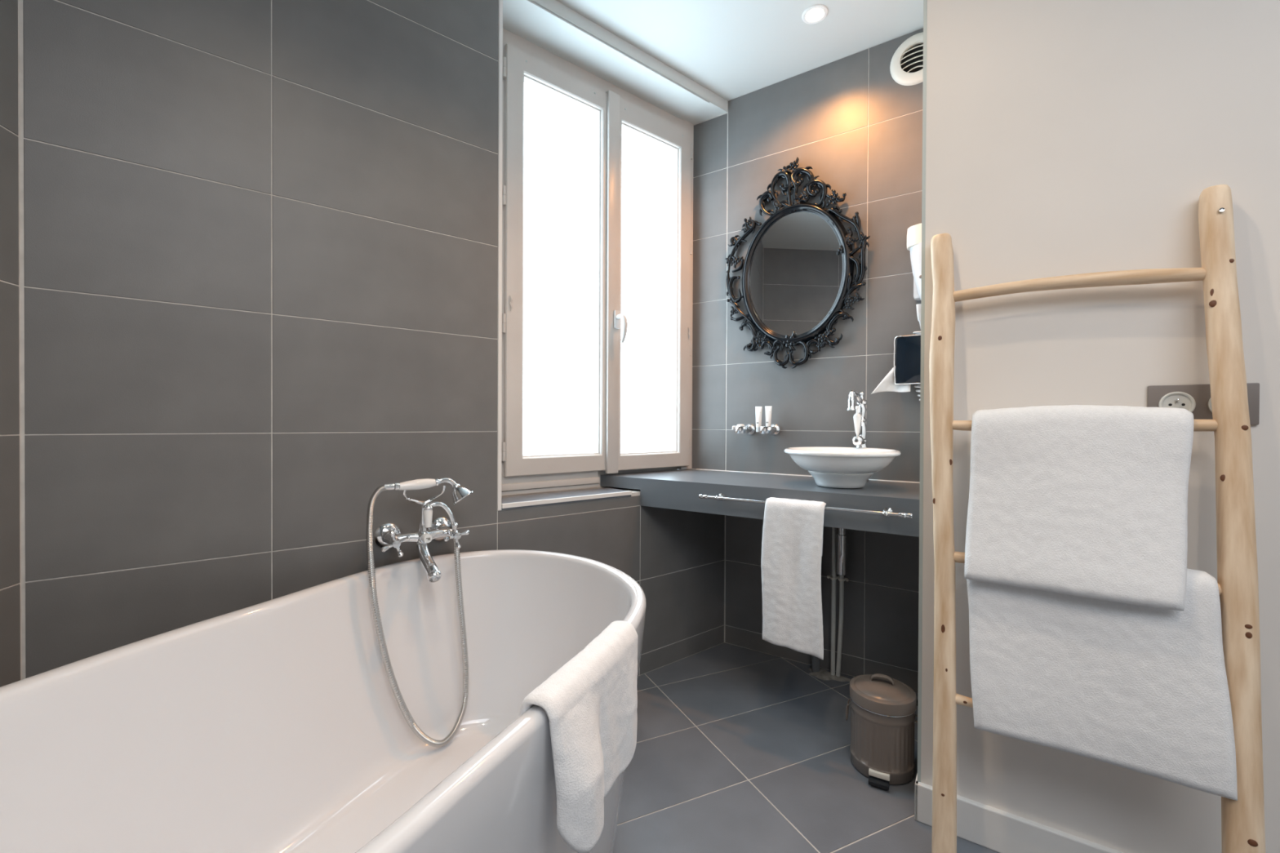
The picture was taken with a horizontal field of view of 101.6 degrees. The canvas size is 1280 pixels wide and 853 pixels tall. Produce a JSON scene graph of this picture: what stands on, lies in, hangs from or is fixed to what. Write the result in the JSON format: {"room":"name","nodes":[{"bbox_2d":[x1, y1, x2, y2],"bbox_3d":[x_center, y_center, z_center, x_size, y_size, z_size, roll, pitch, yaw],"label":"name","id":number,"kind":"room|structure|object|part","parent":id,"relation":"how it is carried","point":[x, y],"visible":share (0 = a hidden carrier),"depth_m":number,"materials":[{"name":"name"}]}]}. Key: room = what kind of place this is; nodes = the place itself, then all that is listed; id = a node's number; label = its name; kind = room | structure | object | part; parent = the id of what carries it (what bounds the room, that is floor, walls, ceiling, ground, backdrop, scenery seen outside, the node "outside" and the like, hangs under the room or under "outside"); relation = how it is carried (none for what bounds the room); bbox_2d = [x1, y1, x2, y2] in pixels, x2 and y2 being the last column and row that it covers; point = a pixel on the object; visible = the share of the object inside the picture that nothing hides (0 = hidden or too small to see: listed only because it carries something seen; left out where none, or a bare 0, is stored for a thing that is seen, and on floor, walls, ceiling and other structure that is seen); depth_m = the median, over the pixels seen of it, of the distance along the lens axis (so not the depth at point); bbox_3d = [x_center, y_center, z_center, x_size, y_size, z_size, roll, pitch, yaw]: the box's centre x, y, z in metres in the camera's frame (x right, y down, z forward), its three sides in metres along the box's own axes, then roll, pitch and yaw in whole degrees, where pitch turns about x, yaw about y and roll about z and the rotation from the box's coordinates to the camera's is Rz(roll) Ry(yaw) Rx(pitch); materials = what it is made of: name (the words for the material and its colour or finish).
{"room":"bathroom","nodes":[
{"label":"bathroom","id":0,"kind":"room"},
{"bbox_2d":[0,0,21,687],"bbox_3d":[-0.737,-0.229,-1.036,0.151,2.485,4.300,0,0,-16],"label":"wall","id":1,"kind":"structure","parent":0,"point":[10,313],"depth_m":1.03,"materials":[{"name":"tile"}]},
{"bbox_2d":[18,0,724,679],"bbox_3d":[-0.612,-0.247,1.732,2.480,2.485,0.256,0,1,-39],"label":"wall","id":2,"kind":"structure","parent":0,"point":[258,239],"depth_m":1.30,"materials":[{"name":"tile"}]},
{"bbox_2d":[373,484,469,582],"bbox_3d":[-0.603,0.293,1.465,0.237,0.254,0.190,0,1,-39],"label":"mixer","id":3,"kind":"object","parent":2,"relation":"attached to","point":[386,536],"visible":1,"depth_m":1.47,"materials":[{"name":"silver metal"}]},
{"bbox_3d":[-0.657,0.314,1.403,0.074,0.074,0.038,0,0,-33],"label":"cross handle","id":4,"kind":"part","parent":3,"relation":"part of","materials":[{"name":"silver metal"}]},
{"bbox_2d":[365,484,468,747],"bbox_3d":[-0.591,0.507,1.407,0.257,0.703,0.113,0,1,-39],"label":"shower hose","id":5,"kind":"object","parent":3,"relation":"attached to","point":[401,703],"visible":0.99,"depth_m":1.35,"materials":[{"name":"silver metal"}]},
{"bbox_3d":[-0.600,0.259,1.476,0.027,0.056,0.027,0,1,-39],"label":"diverter lever","id":6,"kind":"part","parent":3,"relation":"part of","materials":[{"name":"white ceramic"}]},
{"bbox_2d":[383,477,473,504],"bbox_3d":[-0.580,0.185,1.449,0.238,0.080,0.064,0,1,-39],"label":"shower","id":7,"kind":"object","parent":3,"relation":"on","point":[460,492],"visible":1,"depth_m":1.46,"materials":[{"name":"white ceramic"}]},
{"bbox_3d":[-0.615,0.160,1.442,0.102,0.030,0.029,0,1,-39],"label":"handle","id":8,"kind":"part","parent":7,"relation":"part of","materials":[{"name":"white ceramic"}]},
{"bbox_3d":[-0.583,0.370,1.439,0.038,0.101,0.124,0,1,-39],"label":"spout","id":9,"kind":"part","parent":3,"relation":"part of","materials":[{"name":"silver metal"}]},
{"bbox_3d":[-0.533,0.313,1.504,0.038,0.076,0.076,1,1,45],"label":"cross handle","id":10,"kind":"part","parent":3,"relation":"part of","materials":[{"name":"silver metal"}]},
{"bbox_2d":[497,0,502,511],"bbox_3d":[-0.458,-0.607,1.702,0.013,1.763,0.014,0,1,-39],"label":"trim","id":11,"kind":"structure","parent":2,"relation":"attached to","point":[500,2],"depth_m":1.70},
{"bbox_3d":[-0.291,0.264,1.937,0.540,0.018,0.152,0,1,-39],"label":"window sill","id":12,"kind":"part","parent":2,"relation":"part of","materials":[{"name":"tile"}]},
{"bbox_3d":[-0.244,0.261,1.879,0.540,0.014,0.010,0,1,-39],"label":"edge trim","id":13,"kind":"part","parent":2,"relation":"part of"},
{"bbox_2d":[501,27,693,497],"bbox_3d":[-0.136,-0.591,2.165,1.073,1.701,0.177,0,1,-39],"label":"window","id":14,"kind":"structure","parent":2,"relation":"in","point":[597,177],"depth_m":2.13,"materials":[{"name":"glass"}]},
{"bbox_3d":[-0.315,-0.592,2.055,0.334,1.396,0.006,0,1,-39],"label":"pane","id":15,"kind":"part","parent":14,"relation":"part of","materials":[{"name":"white glass"}]},
{"bbox_3d":[-0.079,-0.412,2.141,0.028,0.139,0.066,0,1,-43],"label":"handle","id":16,"kind":"part","parent":14,"relation":"part of","materials":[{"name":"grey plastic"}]},
{"bbox_3d":[0.030,-0.584,2.335,0.322,1.392,0.006,0,1,-39],"label":"pane","id":17,"kind":"part","parent":14,"relation":"part of","materials":[{"name":"white glass"}]},
{"bbox_2d":[502,0,727,124],"bbox_3d":[-0.091,-1.467,2.148,1.123,0.067,0.250,0,1,-39],"label":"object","id":18,"kind":"structure","parent":2,"relation":"attached to","point":[551,25],"depth_m":2.04,"materials":[{"name":"paint"}]},
{"bbox_2d":[556,0,923,101],"bbox_3d":[0.242,-1.523,-0.141,5.600,0.100,4.500,0,1,-39],"label":"ceiling","id":19,"kind":"structure","parent":0,"point":[733,49],"depth_m":1.97,"materials":[{"name":"paint"}]},
{"bbox_2d":[801,4,827,24],"bbox_3d":[0.629,-1.483,1.879,0.090,0.005,0.090,0,1,-39],"label":"recessed light","id":20,"kind":"object","parent":19,"relation":"in","point":[814,13],"visible":1,"depth_m":1.88,"materials":[{"name":"beige"}]},
{"bbox_2d":[688,27,923,693],"bbox_3d":[0.728,-0.245,2.254,1.150,2.485,0.156,1,0,34],"label":"wall","id":21,"kind":"structure","parent":0,"point":[859,130],"depth_m":2.14,"materials":[{"name":"tile"}]},
{"bbox_2d":[734,423,755,435],"bbox_3d":[0.457,0.012,2.292,0.066,0.050,0.102,1,0,34],"label":"soap holder","id":22,"kind":"object","parent":21,"relation":"attached to","point":[749,428],"visible":1,"depth_m":2.26,"materials":[{"name":"silver metal"}]},
{"bbox_2d":[734,426,749,433],"bbox_3d":[0.444,0.014,2.276,0.063,0.031,0.063,1,0,34],"label":"cup","id":23,"kind":"object","parent":22,"relation":"on","point":[738,429],"depth_m":2.25,"materials":[{"name":"silver metal"}]},
{"bbox_2d":[600,468,919,537],"bbox_3d":[0.470,0.263,2.051,1.211,0.110,0.484,1,0,34],"label":"countertop","id":24,"kind":"structure","parent":21,"relation":"attached to","point":[675,489],"depth_m":1.84,"materials":[{"name":"stone"}]},
{"bbox_2d":[698,493,912,519],"bbox_3d":[0.507,0.255,1.703,0.689,0.026,0.049,1,0,34],"label":"towel rail","id":25,"kind":"object","parent":24,"relation":"attached to","point":[886,512],"visible":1,"depth_m":1.60,"materials":[{"name":"silver metal"}]},
{"bbox_2d":[760,497,826,659],"bbox_3d":[0.498,0.477,1.687,0.202,0.484,0.069,1,0,33],"label":"hand towel","id":26,"kind":"object","parent":25,"relation":"hanging from","point":[792,540],"visible":1,"depth_m":1.67,"materials":[{"name":"fabric"}]},
{"bbox_2d":[783,446,901,488],"bbox_3d":[0.704,0.144,1.834,0.382,0.130,0.382,0,1,-39],"label":"washbasin","id":27,"kind":"object","parent":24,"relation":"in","point":[832,467],"visible":1,"depth_m":1.73,"materials":[{"name":"white ceramic"}]},
{"bbox_2d":[845,389,868,481],"bbox_3d":[0.823,0.035,1.970,0.054,0.350,0.144,1,1,40],"label":"tap","id":28,"kind":"object","parent":24,"relation":"on","point":[860,440],"visible":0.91,"depth_m":1.96,"materials":[{"name":"silver metal"}]},
{"bbox_3d":[0.812,-0.100,1.964,0.036,0.080,0.120,1,1,43],"label":"spout","id":29,"kind":"part","parent":28,"relation":"part of","materials":[{"name":"silver metal"}]},
{"bbox_3d":[0.816,-0.021,1.959,0.030,0.114,0.029,1,0,34],"label":"lever","id":30,"kind":"part","parent":28,"relation":"part of","materials":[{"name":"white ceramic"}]},
{"bbox_2d":[759,423,780,435],"bbox_3d":[0.550,0.013,2.228,0.066,0.050,0.102,1,0,34],"label":"holder","id":31,"kind":"object","parent":21,"relation":"attached to","point":[775,428],"visible":1,"depth_m":2.19,"materials":[{"name":"silver metal"}]},
{"bbox_2d":[755,406,762,431],"bbox_3d":[0.506,-0.031,2.224,0.028,0.108,0.024,0,0,2],"label":"toiletry tube","id":32,"kind":"object","parent":31,"relation":"in","point":[758,410],"visible":0.96,"depth_m":2.22,"materials":[{"name":"white plastic"}]},
{"bbox_2d":[759,426,774,433],"bbox_3d":[0.537,0.015,2.213,0.063,0.031,0.063,1,0,34],"label":"cup","id":33,"kind":"object","parent":31,"relation":"on","point":[762,429],"depth_m":2.19,"materials":[{"name":"silver metal"}]},
{"bbox_2d":[764,405,772,426],"bbox_3d":[0.545,-0.033,2.213,0.028,0.108,0.024,0,0,2],"label":"toiletry tube","id":34,"kind":"object","parent":31,"relation":"on","point":[768,411],"visible":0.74,"depth_m":2.21,"materials":[{"name":"white plastic"}]},
{"bbox_2d":[724,156,870,368],"bbox_3d":[0.641,-0.687,2.202,0.616,0.885,0.040,1,0,34],"label":"wall mirror","id":35,"kind":"object","parent":21,"relation":"attached to","point":[797,273],"visible":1,"depth_m":2.19,"materials":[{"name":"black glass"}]},
{"bbox_3d":[0.649,-0.642,2.200,0.406,0.530,0.001,1,0,34],"label":"glass","id":36,"kind":"part","parent":35,"relation":"part of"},
{"bbox_3d":[0.648,-0.642,2.199,0.474,0.598,0.032,1,0,34],"label":"oval frame","id":37,"kind":"part","parent":35,"relation":"part of","materials":[{"name":"black paint"}]},
{"bbox_2d":[826,575,848,582],"bbox_3d":[0.789,0.604,2.075,0.068,0.012,0.067,0,0,-13],"label":"clip","id":38,"kind":"object","parent":21,"relation":"attached to","point":[846,580],"visible":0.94,"depth_m":2.07,"materials":[{"name":"beige plastic"}]},
{"bbox_2d":[871,333,920,394],"bbox_3d":[0.988,-0.229,1.942,0.229,0.214,0.079,1,0,34],"label":"dispenser","id":39,"kind":"object","parent":21,"relation":"attached to","point":[906,372],"visible":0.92,"depth_m":1.92,"materials":[{"name":"black plastic"}]},
{"bbox_2d":[889,31,923,85],"bbox_3d":[1.031,-1.373,1.943,0.184,0.184,0.020,1,0,34],"label":"air vent","id":40,"kind":"object","parent":21,"relation":"in","point":[906,66],"visible":0.61,"depth_m":1.96,"materials":[{"name":"beige plastic"}]},
{"bbox_2d":[906,222,921,400],"bbox_3d":[1.039,-0.397,1.886,0.136,0.652,0.112,1,0,34],"label":"hair dryer","id":41,"kind":"object","parent":21,"relation":"attached to","point":[914,232],"visible":0.32,"depth_m":1.88,"materials":[{"name":"white plastic"}]},
{"bbox_3d":[1.033,-0.350,1.903,0.067,0.079,0.036,1,0,34],"label":"coiled cord","id":42,"kind":"part","parent":41,"relation":"part of","materials":[{"name":"white plastic"}]},
{"bbox_3d":[1.033,-0.116,1.905,0.058,0.089,0.035,1,0,34],"label":"coiled cord","id":43,"kind":"part","parent":41,"relation":"part of","materials":[{"name":"white plastic"}]},
{"bbox_2d":[613,642,999,852],"bbox_3d":[0.231,1.057,-0.123,5.600,0.110,4.500,0,1,-39],"label":"floor","id":44,"kind":"structure","parent":0,"point":[739,749],"depth_m":1.51,"materials":[{"name":"tile"}]},
{"bbox_2d":[0,549,646,852],"bbox_3d":[-0.520,0.696,0.851,0.825,0.612,1.607,0,0,22],"label":"bathtub","id":45,"kind":"object","parent":44,"relation":"on","point":[278,725],"visible":0.75,"depth_m":1.07,"materials":[{"name":"white ceramic"}]},
{"bbox_2d":[518,620,637,852],"bbox_3d":[-0.080,0.490,0.860,0.106,0.236,0.315,0,0,16],"label":"towel","id":46,"kind":"object","parent":45,"relation":"on","point":[589,704],"visible":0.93,"depth_m":0.77,"materials":[{"name":"fabric"}]},
{"bbox_2d":[830,527,835,675],"bbox_3d":[0.772,0.665,2.080,0.019,0.669,0.018,1,0,34],"label":"supply pipe","id":47,"kind":"object","parent":44,"relation":"on","point":[833,556],"visible":0.86,"depth_m":2.07,"materials":[{"name":"grey metal"}]},
{"bbox_2d":[835,528,847,676],"bbox_3d":[0.797,0.664,2.063,0.041,0.667,0.041,0,0,-1],"label":"pipe","id":48,"kind":"object","parent":44,"relation":"on","point":[842,536],"visible":0.94,"depth_m":2.06,"materials":[{"name":"silver metal"}]},
{"bbox_2d":[845,673,917,790],"bbox_3d":[0.711,0.867,1.538,0.207,0.272,0.180,0,0,-24],"label":"pedal bin","id":49,"kind":"object","parent":44,"relation":"on","point":[883,708],"visible":0.98,"depth_m":1.47,"materials":[{"name":"brown metal"}]},
{"bbox_3d":[0.632,0.863,1.584,0.013,0.062,0.041,0,0,29],"label":"handle","id":50,"kind":"part","parent":49,"relation":"part of","materials":[{"name":"metal"}]},
{"bbox_3d":[0.714,0.744,1.538,0.066,0.026,0.019,0,0,29],"label":"lid handle","id":51,"kind":"part","parent":49,"relation":"part of","materials":[{"name":"brown metal"}]},
{"bbox_3d":[0.714,0.779,1.539,0.180,0.053,0.180,0,0,29],"label":"lid","id":52,"kind":"part","parent":49,"relation":"part of","materials":[{"name":"brown metal"}]},
{"bbox_2d":[928,184,1265,852],"bbox_3d":[0.894,0.269,1.089,0.528,1.476,0.190,1,0,34],"label":"wooden ladder","id":53,"kind":"object","parent":44,"relation":"on","point":[1242,820],"visible":0.86,"depth_m":0.99,"materials":[{"name":"brown wood"}]},
{"bbox_2d":[964,404,1193,611],"bbox_3d":[0.890,0.145,1.080,0.364,0.380,0.129,1,0,34],"label":"bath towel","id":54,"kind":"object","parent":53,"relation":"hanging from","point":[1091,501],"visible":1,"depth_m":1.05,"materials":[{"name":"fabric"}]},
{"bbox_2d":[966,568,1237,800],"bbox_3d":[0.900,0.458,1.060,0.409,0.394,0.096,1,0,34],"label":"bath towel","id":55,"kind":"object","parent":53,"relation":"hanging from","point":[1141,689],"visible":0.82,"depth_m":1.01,"materials":[{"name":"fabric"}]},
{"bbox_2d":[920,0,1279,852],"bbox_3d":[2.311,-0.228,0.754,3.283,2.485,0.845,1,0,34],"label":"wall","id":56,"kind":"structure","parent":0,"point":[1064,137],"depth_m":1.14,"materials":[{"name":"paint"}]},
{"bbox_2d":[917,0,927,782],"bbox_3d":[0.731,-0.285,1.344,0.008,2.391,0.036,1,0,34],"label":"trim","id":57,"kind":"structure","parent":56,"relation":"attached to","point":[925,2],"depth_m":1.33,"materials":[{"name":"grey"}]},
{"bbox_2d":[914,773,1124,852],"bbox_3d":[2.067,0.969,0.462,3.238,0.094,0.111,1,0,34],"label":"baseboard","id":58,"kind":"structure","parent":56,"relation":"attached to","point":[1000,831],"depth_m":1.23,"materials":[{"name":"white paint"}]},
{"bbox_2d":[1146,382,1259,425],"bbox_3d":[1.124,-0.044,1.044,0.157,0.081,0.018,1,0,34],"label":"wall socket","id":59,"kind":"object","parent":56,"relation":"attached to","point":[1195,398],"visible":0.44,"depth_m":1.05,"materials":[{"name":"grey plastic"}]}
]}

